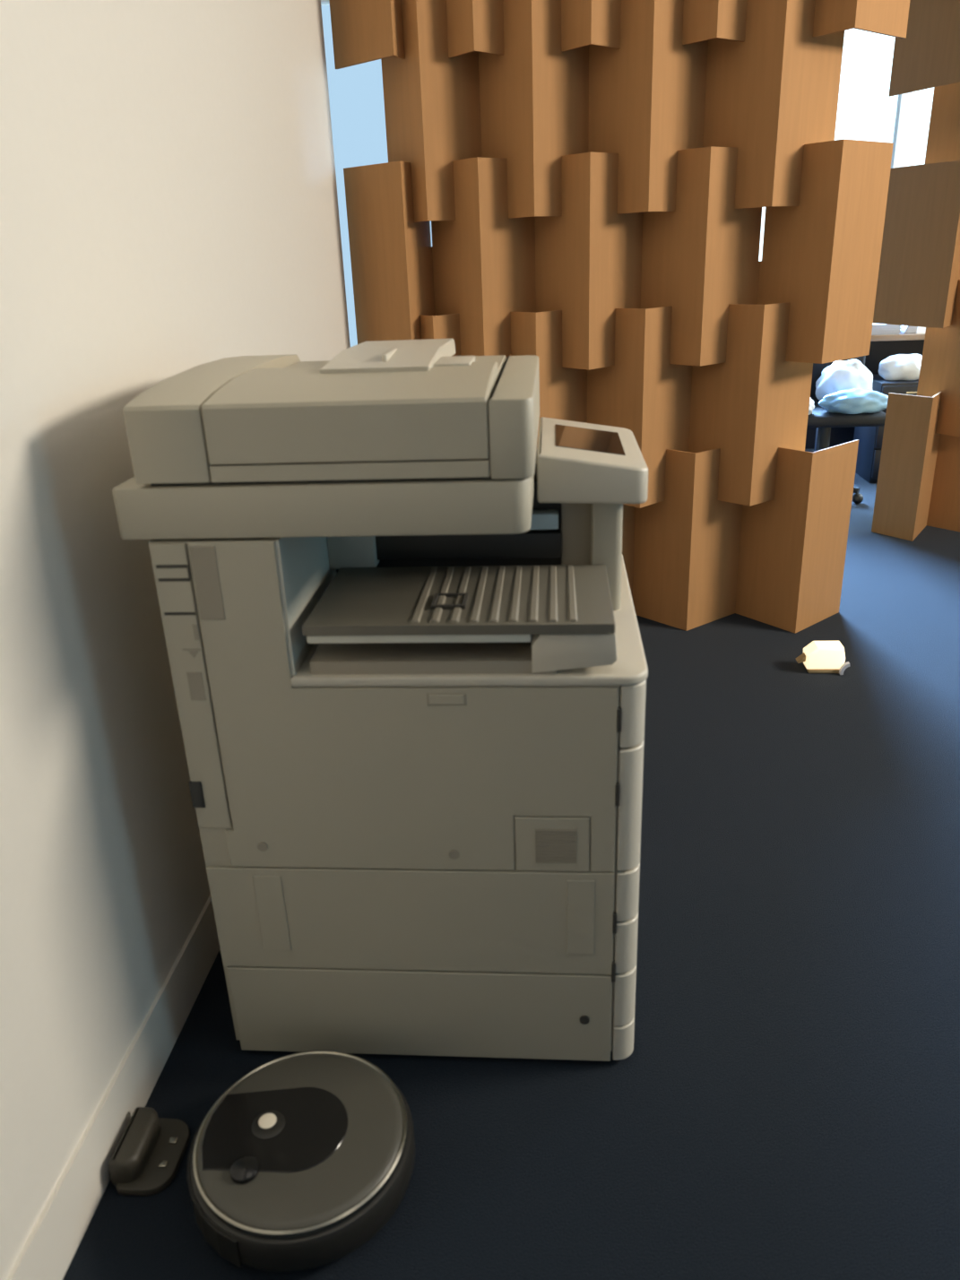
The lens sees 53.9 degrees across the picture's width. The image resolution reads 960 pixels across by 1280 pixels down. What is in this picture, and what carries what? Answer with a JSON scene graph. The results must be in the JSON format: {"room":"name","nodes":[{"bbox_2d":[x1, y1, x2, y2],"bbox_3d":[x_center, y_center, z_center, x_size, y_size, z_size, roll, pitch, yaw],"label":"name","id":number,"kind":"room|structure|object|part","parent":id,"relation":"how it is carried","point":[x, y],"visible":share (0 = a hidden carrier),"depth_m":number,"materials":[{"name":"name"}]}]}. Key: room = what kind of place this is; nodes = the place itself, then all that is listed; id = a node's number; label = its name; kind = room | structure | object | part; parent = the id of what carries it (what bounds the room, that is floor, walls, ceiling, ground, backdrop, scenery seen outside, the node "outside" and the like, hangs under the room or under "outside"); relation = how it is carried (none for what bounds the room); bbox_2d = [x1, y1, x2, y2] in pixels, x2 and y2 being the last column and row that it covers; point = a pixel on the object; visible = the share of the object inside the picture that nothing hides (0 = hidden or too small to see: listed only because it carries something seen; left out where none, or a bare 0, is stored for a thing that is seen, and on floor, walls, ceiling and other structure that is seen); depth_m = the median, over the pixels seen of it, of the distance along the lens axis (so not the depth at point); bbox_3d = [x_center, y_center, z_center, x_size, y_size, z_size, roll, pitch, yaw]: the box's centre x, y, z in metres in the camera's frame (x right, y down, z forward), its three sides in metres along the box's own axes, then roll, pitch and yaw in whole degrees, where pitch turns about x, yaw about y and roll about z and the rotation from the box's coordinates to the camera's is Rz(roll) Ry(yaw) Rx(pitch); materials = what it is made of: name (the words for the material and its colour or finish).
{"room":"office","nodes":[
{"label":"office","id":0,"kind":"room"},
{"bbox_2d":[0,0,350,1279],"bbox_3d":[-0.682,-0.373,0.641,0.120,2.750,5.016,0,23,5],"label":"wall","id":1,"kind":"structure","parent":0,"point":[168,197],"depth_m":1.40,"materials":[{"name":"beige paint"}]},
{"bbox_2d":[6,895,220,1279],"bbox_3d":[-0.571,0.842,1.139,0.007,0.118,5.016,0,23,5],"label":"baseboard","id":2,"kind":"structure","parent":1,"relation":"attached to","point":[53,1242],"depth_m":1.41,"materials":[{"name":"white paint"}]},
{"bbox_2d":[62,448,959,1279],"bbox_3d":[0.523,0.246,2.707,7.800,0.060,8.720,0,23,5],"label":"floor","id":3,"kind":"structure","parent":0,"point":[784,1104],"depth_m":1.60,"materials":[{"name":"blue carpet"}]},
{"bbox_2d":[108,1107,190,1195],"bbox_3d":[-0.492,0.760,1.415,0.087,0.052,0.124,0,23,5],"label":"dock","id":4,"kind":"object","parent":3,"relation":"on","point":[148,1155],"visible":1,"depth_m":1.40,"materials":[{"name":"plastic"}]},
{"bbox_2d":[186,1050,415,1271],"bbox_3d":[-0.257,0.741,1.372,0.322,0.102,0.320,0,23,5],"label":"robot vacuum","id":5,"kind":"object","parent":3,"relation":"on","point":[306,1157],"visible":1,"depth_m":1.31,"materials":[{"name":"plastic"}]},
{"bbox_2d":[112,338,648,1061],"bbox_3d":[-0.089,0.076,1.633,0.720,1.118,0.590,0,23,5],"label":"photocopier","id":6,"kind":"object","parent":3,"relation":"on","point":[409,668],"visible":1,"depth_m":1.37,"materials":[{"name":"grey plastic"}]},
{"bbox_2d":[188,780,205,807],"bbox_3d":[-0.421,0.230,1.407,0.018,0.044,0.007,0,23,5],"label":"socket","id":7,"kind":"object","parent":6,"relation":"attached to","point":[197,788],"depth_m":1.40,"materials":[{"name":"plastic"}]},
{"bbox_2d":[189,545,225,619],"bbox_3d":[-0.368,-0.077,1.274,0.035,0.105,0.002,0,23,5],"label":"vent","id":8,"kind":"object","parent":6,"relation":"attached to","point":[207,564],"depth_m":1.27,"materials":[{"name":"plastic"}]},
{"bbox_3d":[-0.148,-0.318,1.450,0.360,0.020,0.540,0,23,5],"label":"feeder sill","id":9,"kind":"part","parent":6,"relation":"part of","materials":[{"name":"grey plastic"}]},
{"bbox_2d":[320,338,455,373],"bbox_3d":[-0.133,-0.441,1.471,0.154,0.034,0.365,0,23,5],"label":"tray","id":10,"kind":"object","parent":6,"relation":"on","point":[402,356],"depth_m":1.37,"materials":[{"name":"plastic"}]},
{"bbox_3d":[-0.101,0.107,1.333,0.586,0.518,0.005,0,23,5],"label":"panel","id":11,"kind":"part","parent":6,"relation":"part of","materials":[{"name":"grey plastic"}]},
{"bbox_3d":[-0.108,0.438,1.471,0.626,0.191,0.005,0,23,5],"label":"tray panel","id":12,"kind":"part","parent":6,"relation":"part of","materials":[{"name":"grey plastic"}]},
{"bbox_3d":[-0.098,0.611,1.542,0.620,0.176,0.005,0,23,5],"label":"panel","id":13,"kind":"part","parent":6,"relation":"part of","materials":[{"name":"grey plastic"}]},
{"bbox_2d":[302,564,614,643],"bbox_3d":[-0.023,-0.058,1.391,0.426,0.033,0.250,0,23,5],"label":"tray","id":14,"kind":"object","parent":6,"relation":"on","point":[361,603],"depth_m":1.34,"materials":[{"name":"plastic"}]},
{"bbox_2d":[310,631,617,674],"bbox_3d":[-0.018,-0.024,1.401,0.427,0.060,0.236,0,23,5],"label":"tray","id":15,"kind":"object","parent":6,"relation":"on","point":[337,652],"depth_m":1.30,"materials":[{"name":"plastic"}]},
{"bbox_3d":[0.107,0.302,1.397,0.109,0.094,0.005,0,23,5],"label":"vent panel","id":16,"kind":"part","parent":6,"relation":"part of","materials":[{"name":"grey plastic"}]},
{"bbox_2d":[535,828,576,863],"bbox_3d":[0.112,0.304,1.395,0.060,0.060,0.004,0,23,5],"label":"vent grille","id":17,"kind":"object","parent":6,"relation":"attached to","point":[552,845],"depth_m":1.39,"materials":[{"name":"plastic"}]},
{"bbox_3d":[0.180,-0.303,1.560,0.166,0.079,0.340,0,23,5],"label":"operation panel","id":18,"kind":"part","parent":6,"relation":"part of","materials":[{"name":"plastic"}]},
{"bbox_3d":[0.206,-0.174,1.574,0.048,0.195,0.210,0,23,5],"label":"panel post","id":19,"kind":"part","parent":6,"relation":"part of","materials":[{"name":"grey plastic"}]},
{"bbox_3d":[0.256,0.547,1.804,0.036,0.070,0.583,0,23,5],"label":"kick panel","id":20,"kind":"part","parent":6,"relation":"part of","materials":[{"name":"plastic"}]},
{"bbox_3d":[0.253,0.464,1.770,0.036,0.104,0.583,0,23,5],"label":"drawer","id":21,"kind":"part","parent":6,"relation":"part of","materials":[{"name":"plastic"}]},
{"bbox_3d":[0.249,0.368,1.730,0.036,0.097,0.583,0,23,5],"label":"paper drawer","id":22,"kind":"part","parent":6,"relation":"part of","materials":[{"name":"plastic"}]},
{"bbox_3d":[0.245,0.278,1.693,0.036,0.089,0.583,0,23,5],"label":"paper drawer","id":23,"kind":"part","parent":6,"relation":"part of","materials":[{"name":"plastic"}]},
{"bbox_3d":[0.240,0.139,1.635,0.036,0.205,0.583,0,23,5],"label":"door","id":24,"kind":"part","parent":6,"relation":"part of","materials":[{"name":"plastic"}]},
{"bbox_2d":[328,0,909,633],"bbox_3d":[0.404,-1.305,2.856,1.667,2.700,0.206,0,23,5],"label":"divider","id":25,"kind":"structure","parent":3,"relation":"on","point":[593,180],"depth_m":2.87,"materials":[{"name":"brown cardboard"}]},
{"bbox_2d":[795,640,850,674],"bbox_3d":[1.060,0.054,2.929,0.150,0.086,0.088,0,23,5],"label":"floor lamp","id":26,"kind":"object","parent":3,"relation":"on","point":[817,656],"visible":1,"depth_m":2.90,"materials":[{"name":"white paper"}]},
{"bbox_3d":[1.067,0.046,2.930,0.116,0.072,0.068,0,23,5],"label":"lamp shade","id":27,"kind":"part","parent":26,"relation":"part of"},
{"bbox_3d":[1.120,0.087,2.899,0.027,0.039,0.016,0,23,5],"label":"carry handle","id":28,"kind":"part","parent":26,"relation":"part of","materials":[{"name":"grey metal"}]},
{"bbox_2d":[806,355,885,503],"bbox_3d":[1.735,-1.095,4.763,0.480,0.760,0.530,0,23,5],"label":"office chair","id":29,"kind":"object","parent":3,"relation":"on","point":[819,418],"visible":0.12,"depth_m":4.52,"materials":[{"name":"black fabric"}]},
{"bbox_2d":[808,397,814,415],"bbox_3d":[1.556,-1.136,4.548,0.107,0.088,0.144,0,23,5],"label":"plastic bag","id":30,"kind":"object","parent":29,"relation":"on","point":[811,408],"visible":0.26,"depth_m":4.50,"materials":[{"name":"white plastic"}]},
{"bbox_3d":[1.744,-1.404,4.894,0.480,0.290,0.050,0,23,5],"label":"backrest","id":31,"kind":"part","parent":29,"relation":"part of","materials":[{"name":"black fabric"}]},
{"bbox_2d":[815,359,873,400],"bbox_3d":[1.830,-1.296,4.732,0.278,0.222,0.260,0,23,5],"label":"plastic bag","id":32,"kind":"object","parent":29,"relation":"on","point":[841,376],"visible":0.71,"depth_m":4.64,"materials":[{"name":"white plastic"}]},
{"bbox_3d":[1.731,-1.128,4.711,0.480,0.060,0.460,0,23,5],"label":"seat","id":33,"kind":"part","parent":29,"relation":"part of","materials":[{"name":"black fabric"}]},
{"bbox_2d":[818,388,888,414],"bbox_3d":[1.801,-1.153,4.538,0.346,0.108,0.197,0,23,5],"label":"plastic bag","id":34,"kind":"object","parent":29,"relation":"on","point":[855,401],"visible":0.96,"depth_m":4.48,"materials":[{"name":"plastic"}]},
{"bbox_3d":[1.820,-0.779,4.786,0.203,0.051,0.032,16,29,37],"label":"leg","id":35,"kind":"part","parent":29,"relation":"part of","materials":[{"name":"plastic"}]},
{"bbox_2d":[804,326,925,451],"bbox_3d":[2.646,-1.427,5.498,1.500,0.745,0.650,0,23,5],"label":"desk","id":36,"kind":"object","parent":3,"relation":"on","point":[884,346],"visible":0.02,"depth_m":5.49,"materials":[{"name":"brown wood"}]},
{"bbox_3d":[1.929,-1.304,5.307,0.040,0.715,0.040,0,23,5],"label":"leg","id":37,"kind":"part","parent":36,"relation":"part of","materials":[{"name":"metal"}]},
{"bbox_2d":[871,323,901,335],"bbox_3d":[2.152,-1.720,5.208,0.266,0.054,0.210,0,23,5],"label":"paper stack","id":38,"kind":"object","parent":36,"relation":"on","point":[877,329],"visible":0.34,"depth_m":5.11,"materials":[{"name":"white paper"}]},
{"bbox_2d":[899,325,917,333],"bbox_3d":[2.341,-1.744,5.167,0.080,0.115,0.160,0,23,5],"label":"holder","id":39,"kind":"object","parent":36,"relation":"on","point":[905,329],"visible":0.27,"depth_m":5.11,"materials":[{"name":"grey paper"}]},
{"bbox_2d":[853,373,918,483],"bbox_3d":[2.290,-1.163,5.175,0.340,0.530,0.398,0,23,5],"label":"drawer pedestal","id":40,"kind":"object","parent":3,"relation":"on","point":[870,438],"visible":0.3,"depth_m":5.08,"materials":[{"name":"metal"}]},
{"bbox_3d":[2.283,-0.949,5.070,0.330,0.155,0.020,0,23,5],"label":"drawer","id":41,"kind":"part","parent":40,"relation":"part of","materials":[{"name":"black metal"}]},
{"bbox_3d":[2.277,-1.101,5.007,0.330,0.155,0.020,0,23,5],"label":"drawer","id":42,"kind":"part","parent":40,"relation":"part of","materials":[{"name":"black metal"}]},
{"bbox_3d":[2.271,-1.254,4.944,0.330,0.155,0.020,0,23,5],"label":"drawer","id":43,"kind":"part","parent":40,"relation":"part of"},
{"bbox_2d":[878,353,922,380],"bbox_3d":[2.260,-1.452,5.012,0.275,0.129,0.186,0,23,5],"label":"plastic bag","id":44,"kind":"object","parent":40,"relation":"on","point":[899,367],"visible":0.85,"depth_m":4.96,"materials":[{"name":"white plastic"}]},
{"bbox_3d":[2.268,-1.288,4.914,0.100,0.012,0.011,0,23,5],"label":"handle","id":45,"kind":"part","parent":40,"relation":"part of","materials":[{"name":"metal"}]},
{"bbox_2d":[871,0,959,541],"bbox_3d":[2.535,-1.763,3.761,1.735,2.700,0.413,0,23,5],"label":"divider","id":46,"kind":"structure","parent":3,"relation":"on","point":[918,486],"depth_m":3.92,"materials":[{"name":"brown cardboard"}]},
{"bbox_3d":[0.784,-2.700,6.130,7.800,2.750,0.120,0,23,5],"label":"wall","id":47,"kind":"structure","parent":0,"visible":0},
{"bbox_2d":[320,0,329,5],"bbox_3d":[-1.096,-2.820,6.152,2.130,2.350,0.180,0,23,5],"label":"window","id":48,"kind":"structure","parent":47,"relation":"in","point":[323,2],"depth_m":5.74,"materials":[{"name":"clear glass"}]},
{"bbox_2d":[890,92,912,168],"bbox_3d":[1.994,-2.838,5.901,2.530,2.350,0.180,0,23,5],"label":"window","id":49,"kind":"structure","parent":47,"relation":"in","point":[903,100],"depth_m":5.76,"materials":[{"name":"clear glass"}]}
]}

